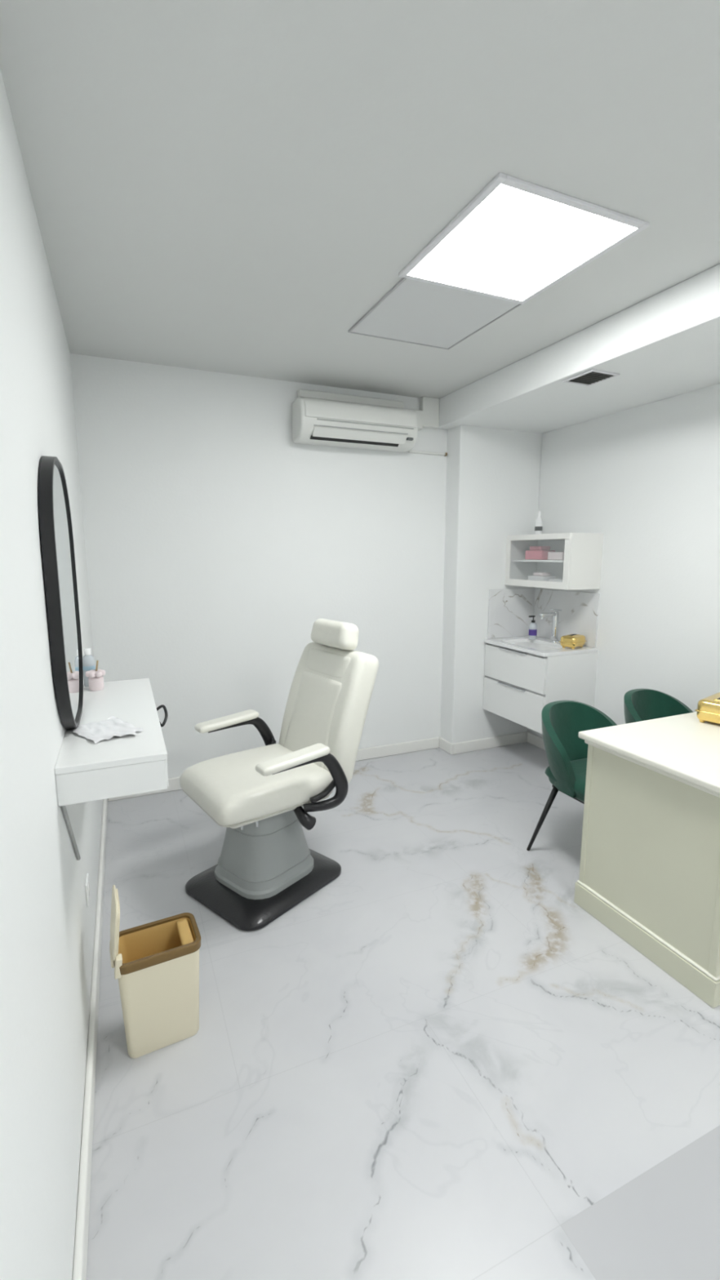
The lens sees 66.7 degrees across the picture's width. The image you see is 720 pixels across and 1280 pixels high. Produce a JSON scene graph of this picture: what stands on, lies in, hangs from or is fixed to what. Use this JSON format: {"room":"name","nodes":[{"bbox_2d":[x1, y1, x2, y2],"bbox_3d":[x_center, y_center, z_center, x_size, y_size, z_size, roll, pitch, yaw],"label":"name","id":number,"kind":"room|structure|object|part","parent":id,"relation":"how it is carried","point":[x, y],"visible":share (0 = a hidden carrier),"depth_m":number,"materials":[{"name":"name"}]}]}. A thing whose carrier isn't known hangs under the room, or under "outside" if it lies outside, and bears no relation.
{"room":"beauty treatment room","nodes":[
{"label":"beauty treatment room","id":0,"kind":"room"},
{"bbox_2d":[0,68,102,1279],"bbox_3d":[-0.609,0.059,0.856,0.100,2.716,5.220,-4,10,-23],"label":"wall","id":1,"kind":"structure","parent":0,"point":[47,926],"depth_m":1.08,"materials":[{"name":"paint"}]},
{"bbox_2d":[38,455,83,728],"bbox_3d":[-0.884,-0.136,1.637,0.030,0.772,0.620,-4,10,-23],"label":"wall mirror","id":2,"kind":"object","parent":1,"relation":"attached to","point":[55,514],"depth_m":1.47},
{"bbox_2d":[84,873,90,906],"bbox_3d":[-0.933,0.857,1.878,0.010,0.080,0.080,-4,10,-23],"label":"wall outlet","id":3,"kind":"object","parent":1,"relation":"attached to","point":[86,882],"visible":1,"depth_m":1.85,"materials":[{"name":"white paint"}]},
{"bbox_2d":[71,798,107,1279],"bbox_3d":[-0.555,1.305,1.077,0.018,0.085,5.020,-4,10,-23],"label":"baseboard","id":4,"kind":"structure","parent":1,"relation":"attached to","point":[81,1242],"depth_m":1.46,"materials":[{"name":"white wood"}]},
{"bbox_2d":[54,678,168,860],"bbox_3d":[-0.785,0.431,1.829,0.297,0.403,0.941,-4,10,-23],"label":"wall shelf","id":5,"kind":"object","parent":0,"point":[86,771],"depth_m":1.42,"materials":[{"name":"white wood"}]},
{"bbox_2d":[82,648,95,686],"bbox_3d":[-1.053,0.105,2.126,0.045,0.148,0.045,-4,10,-23],"label":"bottle","id":6,"kind":"object","parent":5,"relation":"on","point":[88,660],"visible":0.77,"depth_m":2.11,"materials":[{"name":"white plastic"}]},
{"bbox_2d":[85,660,105,690],"bbox_3d":[-0.998,0.133,2.066,0.068,0.111,0.063,-4,10,-23],"label":"jar","id":7,"kind":"object","parent":5,"relation":"on","point":[95,680],"visible":1,"depth_m":2.05,"materials":[{"name":"pink"}]},
{"bbox_2d":[72,715,143,743],"bbox_3d":[-0.737,0.258,1.588,0.227,0.008,0.148,8,12,43],"label":"sheet","id":8,"kind":"object","parent":5,"relation":"on","point":[96,731],"visible":0.98,"depth_m":1.59,"materials":[{"name":"white"}]},
{"bbox_2d":[165,759,168,786],"bbox_3d":[-0.688,0.282,1.848,0.004,0.076,0.915,-4,10,-23],"label":"drawer","id":9,"kind":"object","parent":5,"relation":"in","point":[166,775],"depth_m":1.43,"materials":[{"name":"white paint"}]},
{"bbox_2d":[70,353,447,778],"bbox_3d":[-0.488,-0.386,3.665,2.390,2.716,0.100,-4,10,-23],"label":"wall","id":10,"kind":"structure","parent":0,"point":[216,541],"depth_m":3.48,"materials":[{"name":"paint"}]},
{"bbox_2d":[107,737,439,800],"bbox_3d":[-0.465,0.872,3.810,2.354,0.085,0.018,-4,10,-23],"label":"baseboard","id":11,"kind":"structure","parent":10,"relation":"attached to","point":[174,784],"depth_m":4.07,"materials":[{"name":"white wood"}]},
{"bbox_2d":[291,389,417,452],"bbox_3d":[-0.023,-1.422,3.530,0.805,0.325,0.219,-4,10,-23],"label":"air conditioner","id":12,"kind":"object","parent":10,"relation":"attached to","point":[318,418],"visible":1,"depth_m":3.46,"materials":[{"name":"plastic"}]},
{"bbox_3d":[-0.050,-1.561,3.589,0.740,0.070,0.050,-4,10,-23],"label":"mount plate","id":13,"kind":"part","parent":12,"relation":"part of","materials":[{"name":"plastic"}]},
{"bbox_3d":[0.017,-1.420,3.443,0.760,0.098,0.029,-4,10,-23],"label":"panel","id":14,"kind":"part","parent":12,"relation":"part of","materials":[{"name":"plastic"}]},
{"bbox_2d":[408,396,447,456],"bbox_3d":[0.481,-1.496,3.828,0.324,0.373,0.060,-4,10,-23],"label":"pipe cover","id":15,"kind":"object","parent":10,"relation":"attached to","point":[428,415],"visible":0.75,"depth_m":3.80,"materials":[{"name":"plastic"}]},
{"bbox_2d":[0,0,719,399],"bbox_3d":[0.861,-1.333,1.283,3.305,0.100,5.220,-4,10,-23],"label":"ceiling","id":16,"kind":"structure","parent":0,"point":[223,186],"depth_m":1.49,"materials":[{"name":"paint"}]},
{"bbox_2d":[348,277,406,333],"bbox_3d":[0.062,-1.453,2.391,0.008,0.010,0.579,-4,10,-23],"label":"edge","id":17,"kind":"object","parent":16,"relation":"attached to","point":[402,279],"visible":0.91,"depth_m":2.35,"materials":[{"name":"grey metal"}]},
{"bbox_2d":[350,332,448,349],"bbox_3d":[0.205,-1.512,2.761,0.554,0.010,0.007,-4,10,-23],"label":"edge","id":18,"kind":"object","parent":16,"relation":"attached to","point":[350,332],"visible":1,"depth_m":2.75,"materials":[{"name":"grey metal"}]},
{"bbox_2d":[351,278,519,348],"bbox_3d":[0.321,-1.471,2.498,0.550,0.008,0.570,-4,10,-23],"label":"panel","id":19,"kind":"object","parent":16,"relation":"attached to","point":[417,312],"visible":0.87,"depth_m":2.46,"materials":[{"name":"white"}]},
{"bbox_2d":[398,172,506,277],"bbox_3d":[0.283,-1.364,1.835,0.025,0.012,0.620,-4,10,-23],"label":"frame","id":20,"kind":"object","parent":16,"relation":"attached to","point":[500,178],"visible":1,"depth_m":1.76,"materials":[{"name":"white metal"}]},
{"bbox_2d":[404,275,521,303],"bbox_3d":[0.428,-1.425,2.218,0.550,0.012,0.025,-4,10,-23],"label":"frame","id":21,"kind":"object","parent":16,"relation":"attached to","point":[412,277],"visible":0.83,"depth_m":2.21,"materials":[{"name":"white metal"}]},
{"bbox_2d":[448,303,521,350],"bbox_3d":[0.577,-1.488,2.612,0.008,0.010,0.579,-4,10,-23],"label":"edge","id":22,"kind":"object","parent":16,"relation":"attached to","point":[519,304],"visible":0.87,"depth_m":2.57,"materials":[{"name":"grey metal"}]},
{"bbox_2d":[407,183,636,301],"bbox_3d":[0.547,-1.379,1.949,0.550,0.005,0.570,-4,10,-23],"label":"ceiling light","id":23,"kind":"object","parent":16,"relation":"in","point":[515,243],"visible":1,"depth_m":1.90,"materials":[{"name":"white plastic"}]},
{"bbox_2d":[502,174,644,228],"bbox_3d":[0.665,-1.339,1.679,0.550,0.012,0.025,-4,10,-23],"label":"frame","id":24,"kind":"object","parent":16,"relation":"attached to","point":[510,181],"visible":1,"depth_m":1.66,"materials":[{"name":"white metal"}]},
{"bbox_2d":[437,263,719,433],"bbox_3d":[1.911,-1.261,1.756,0.815,0.191,5.020,-4,10,-23],"label":"ceiling beam","id":25,"kind":"structure","parent":16,"relation":"attached to","point":[666,344],"depth_m":2.76,"materials":[{"name":"white paint"}]},
{"bbox_2d":[562,368,619,386],"bbox_3d":[1.160,-1.317,2.753,0.180,0.009,0.200,-4,10,-23],"label":"ceiling vent","id":26,"kind":"object","parent":25,"relation":"in","point":[593,376],"depth_m":2.75,"materials":[{"name":"black metal"}]},
{"bbox_2d":[518,221,649,304],"bbox_3d":[0.810,-1.400,2.062,0.025,0.012,0.620,-4,10,-23],"label":"frame","id":27,"kind":"object","parent":16,"relation":"attached to","point":[646,224],"visible":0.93,"depth_m":2.00,"materials":[{"name":"white metal"}]},
{"bbox_2d":[86,742,719,1279],"bbox_3d":[0.859,1.250,1.694,3.144,0.001,5.064,-4,10,-23],"label":"floor","id":28,"kind":"structure","parent":0,"point":[436,1063],"depth_m":1.61,"materials":[{"name":"stone"}]},
{"bbox_2d":[109,884,200,1058],"bbox_3d":[-0.633,0.993,1.702,0.256,0.505,0.170,-5,10,-27],"label":"waste bin","id":29,"kind":"object","parent":28,"relation":"on","point":[156,963],"visible":1,"depth_m":1.66,"materials":[{"name":"beige plastic"}]},
{"bbox_3d":[-0.731,0.838,1.626,0.007,0.175,0.150,2,7,-28],"label":"lid panel","id":30,"kind":"part","parent":29,"relation":"part of","materials":[{"name":"beige plastic"}]},
{"bbox_2d":[179,618,378,930],"bbox_3d":[-0.372,0.522,2.503,0.830,1.185,0.714,-7,11,-37],"label":"salon chair","id":31,"kind":"object","parent":28,"relation":"on","point":[266,866],"visible":1,"depth_m":2.40,"materials":[{"name":"white leather"}]},
{"bbox_2d":[179,743,333,826],"bbox_3d":[-0.467,0.622,2.445,0.540,0.136,0.520,-7,11,-37],"label":"seat cushion","id":32,"kind":"object","parent":31,"relation":"on","point":[228,788],"depth_m":2.30,"materials":[{"name":"white leather"}]},
{"bbox_3d":[-0.439,1.089,2.541,0.500,0.054,0.595,7,12,39],"label":"plate","id":33,"kind":"part","parent":31,"relation":"part of","materials":[{"name":"black plastic"}]},
{"bbox_3d":[-0.235,0.751,2.332,0.072,0.100,0.108,-7,11,-37],"label":"recline knob","id":34,"kind":"part","parent":31,"relation":"part of","materials":[{"name":"black plastic"}]},
{"bbox_2d":[278,641,378,783],"bbox_3d":[-0.159,0.332,2.638,0.293,0.594,0.520,-7,11,-37],"label":"cushion","id":35,"kind":"object","parent":31,"relation":"on","point":[331,687],"depth_m":2.50,"materials":[{"name":"white leather"}]},
{"bbox_2d":[526,700,616,850],"bbox_3d":[1.133,0.720,2.680,0.466,0.745,0.504,-4,10,-23],"label":"velvet chair","id":36,"kind":"object","parent":28,"relation":"on","point":[562,721],"visible":0.62,"depth_m":2.77,"materials":[{"name":"green fabric"}]},
{"bbox_3d":[0.924,0.894,2.757,0.145,0.377,0.029,3,10,19],"label":"leg","id":37,"kind":"part","parent":36,"relation":"part of","materials":[{"name":"black metal"}]},
{"bbox_3d":[1.150,0.684,2.635,0.369,0.114,0.419,-4,10,-23],"label":"seat","id":38,"kind":"part","parent":36,"relation":"part of","materials":[{"name":"green fabric"}]},
{"bbox_3d":[1.146,0.739,2.653,0.280,0.020,0.300,-4,10,-23],"label":"under frame","id":39,"kind":"part","parent":36,"relation":"part of","materials":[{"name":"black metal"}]},
{"bbox_2d":[573,711,719,1008],"bbox_3d":[1.585,0.769,2.271,1.198,0.770,0.658,-4,10,-23],"label":"reception desk","id":40,"kind":"object","parent":28,"relation":"on","point":[650,865],"visible":1,"depth_m":2.03,"materials":[{"name":"beige paint"}]},
{"bbox_3d":[0.960,0.728,2.305,0.024,0.629,0.026,-4,10,-23],"label":"corner post","id":41,"kind":"part","parent":40,"relation":"part of","materials":[{"name":"beige paint"}]},
{"bbox_3d":[1.585,0.426,2.217,1.162,0.020,0.622,-4,10,-23],"label":"cornice","id":42,"kind":"part","parent":40,"relation":"part of","materials":[{"name":"beige wood"}]},
{"bbox_2d":[694,692,719,724],"bbox_3d":[1.603,0.303,2.410,0.246,0.107,0.146,-7,11,-38],"label":"tissue box","id":43,"kind":"object","parent":40,"relation":"on","point":[708,709],"visible":1,"depth_m":2.36,"materials":[{"name":"gold metal"}]},
{"bbox_3d":[1.188,0.810,1.787,0.024,0.629,0.026,-4,10,-23],"label":"corner post","id":44,"kind":"part","parent":40,"relation":"part of","materials":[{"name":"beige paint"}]},
{"bbox_2d":[623,688,693,724],"bbox_3d":[1.666,0.680,2.931,0.466,0.745,0.504,-4,10,-23],"label":"velvet chair","id":45,"kind":"object","parent":28,"relation":"on","point":[640,704],"visible":0.23,"depth_m":3.07,"materials":[{"name":"green fabric"}]},
{"bbox_2d":[440,424,542,743],"bbox_3d":[0.970,-0.471,4.200,0.715,2.716,0.270,-4,10,-23],"label":"wall column","id":46,"kind":"structure","parent":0,"point":[492,490],"depth_m":4.02,"materials":[{"name":"paint"}]},
{"bbox_2d":[439,737,453,755],"bbox_3d":[0.657,0.810,4.200,0.018,0.085,0.188,-4,10,-23],"label":"baseboard","id":47,"kind":"structure","parent":46,"relation":"attached to","point":[444,744],"depth_m":4.18,"materials":[{"name":"white wood"}]},
{"bbox_2d":[453,731,527,754],"bbox_3d":[1.019,0.800,4.264,0.697,0.085,0.018,-4,10,-23],"label":"baseboard","id":48,"kind":"structure","parent":46,"relation":"attached to","point":[517,738],"depth_m":4.25,"materials":[{"name":"white wood"}]},
{"bbox_2d":[487,587,534,638],"bbox_3d":[1.155,-0.205,4.169,0.429,0.369,0.010,-4,10,-23],"label":"backsplash","id":49,"kind":"structure","parent":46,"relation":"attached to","point":[509,610],"depth_m":4.16,"materials":[{"name":"stone"}]},
{"bbox_2d":[527,383,719,737],"bbox_3d":[2.330,-0.141,2.119,0.100,2.716,5.220,-4,10,-23],"label":"wall","id":50,"kind":"structure","parent":0,"point":[646,477],"depth_m":3.29,"materials":[{"name":"paint"}]},
{"bbox_2d":[526,731,545,750],"bbox_3d":[2.310,1.125,2.216,0.018,0.085,4.850,-4,10,-23],"label":"baseboard","id":51,"kind":"structure","parent":50,"relation":"attached to","point":[532,739],"depth_m":4.30,"materials":[{"name":"white wood"}]},
{"bbox_2d":[483,635,597,733],"bbox_3d":[1.269,0.294,3.945,0.462,0.545,0.650,-4,10,-23],"label":"sink vanity","id":52,"kind":"object","parent":50,"relation":"attached to","point":[523,675],"visible":0.92,"depth_m":3.72,"materials":[{"name":"white paint"}]},
{"bbox_3d":[1.067,0.329,3.862,0.018,0.006,0.290,-4,10,-23],"label":"handle","id":53,"kind":"part","parent":52,"relation":"part of","materials":[{"name":"silver metal"}]},
{"bbox_3d":[1.067,0.078,3.822,0.018,0.006,0.290,-4,10,-23],"label":"handle","id":54,"kind":"part","parent":52,"relation":"part of","materials":[{"name":"silver metal"}]},
{"bbox_3d":[1.076,0.450,3.885,0.017,0.248,0.642,-4,10,-23],"label":"drawer","id":55,"kind":"part","parent":52,"relation":"part of","materials":[{"name":"white paint"}]},
{"bbox_3d":[1.076,0.194,3.844,0.017,0.239,0.642,-4,10,-23],"label":"drawer","id":56,"kind":"part","parent":52,"relation":"part of","materials":[{"name":"white paint"}]},
{"bbox_2d":[528,615,537,639],"bbox_3d":[1.288,-0.095,4.087,0.067,0.178,0.059,2,9,12],"label":"soap dispenser","id":57,"kind":"object","parent":52,"relation":"on","point":[532,633],"visible":1,"depth_m":4.07,"materials":[{"name":"white plastic"}]},
{"bbox_2d":[484,635,597,657],"bbox_3d":[1.269,0.050,3.906,0.462,0.050,0.648,-4,10,-23],"label":"basin","id":58,"kind":"object","parent":52,"relation":"in","point":[517,646],"depth_m":3.84,"materials":[{"name":"white ceramic"}]},
{"bbox_2d":[539,608,561,643],"bbox_3d":[1.360,-0.102,3.917,0.182,0.246,0.052,-4,10,-23],"label":"faucet","id":59,"kind":"object","parent":52,"relation":"on","point":[555,615],"visible":1,"depth_m":3.92,"materials":[{"name":"silver metal"}]},
{"bbox_3d":[1.345,-0.182,3.898,0.150,0.024,0.032,-4,10,-23],"label":"spout","id":60,"kind":"part","parent":59,"relation":"part of","materials":[{"name":"silver metal"}]},
{"bbox_2d":[559,634,586,648],"bbox_3d":[1.451,0.007,3.731,0.176,0.087,0.116,-8,12,-43],"label":"tissue box","id":61,"kind":"object","parent":52,"relation":"on","point":[572,641],"visible":1,"depth_m":3.68,"materials":[{"name":"gold metal"}]},
{"bbox_2d":[504,533,603,590],"bbox_3d":[1.345,-0.557,3.854,0.288,0.365,0.630,-4,10,-23],"label":"upper cabinet","id":62,"kind":"object","parent":50,"relation":"attached to","point":[580,568],"visible":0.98,"depth_m":3.63,"materials":[{"name":"white paint"}]},
{"bbox_3d":[1.220,-0.392,3.826,0.017,0.048,0.630,-4,10,-23],"label":"door rail","id":63,"kind":"part","parent":62,"relation":"part of","materials":[{"name":"white wood"}]},
{"bbox_2d":[511,559,564,562],"bbox_3d":[1.359,-0.558,3.860,0.242,0.014,0.594,-4,10,-23],"label":"shelf","id":64,"kind":"object","parent":62,"relation":"attached to","point":[512,560],"depth_m":3.87,"materials":[{"name":"white paint"}]},
{"bbox_2d":[534,511,542,533],"bbox_3d":[1.285,-0.840,3.933,0.053,0.168,0.053,-4,10,-23],"label":"bottle","id":65,"kind":"object","parent":62,"relation":"on","point":[539,522],"visible":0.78,"depth_m":3.92,"materials":[{"name":"white plastic"}]},
{"bbox_3d":[1.220,-0.710,3.776,0.017,0.038,0.630,-4,10,-23],"label":"door rail","id":66,"kind":"part","parent":62,"relation":"part of","materials":[{"name":"white wood"}]},
{"bbox_2d":[524,546,564,582],"bbox_3d":[1.337,-0.526,3.850,0.130,0.266,0.380,-4,10,-23],"label":"boxes","id":67,"kind":"object","parent":62,"relation":"on","point":[535,553],"visible":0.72,"depth_m":3.86,"materials":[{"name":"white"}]},
{"bbox_2d":[533,587,599,648],"bbox_3d":[1.474,-0.173,3.966,0.010,0.369,0.619,-4,10,-23],"label":"backsplash","id":68,"kind":"structure","parent":50,"relation":"attached to","point":[579,614],"depth_m":3.91,"materials":[{"name":"stone"}]}
]}

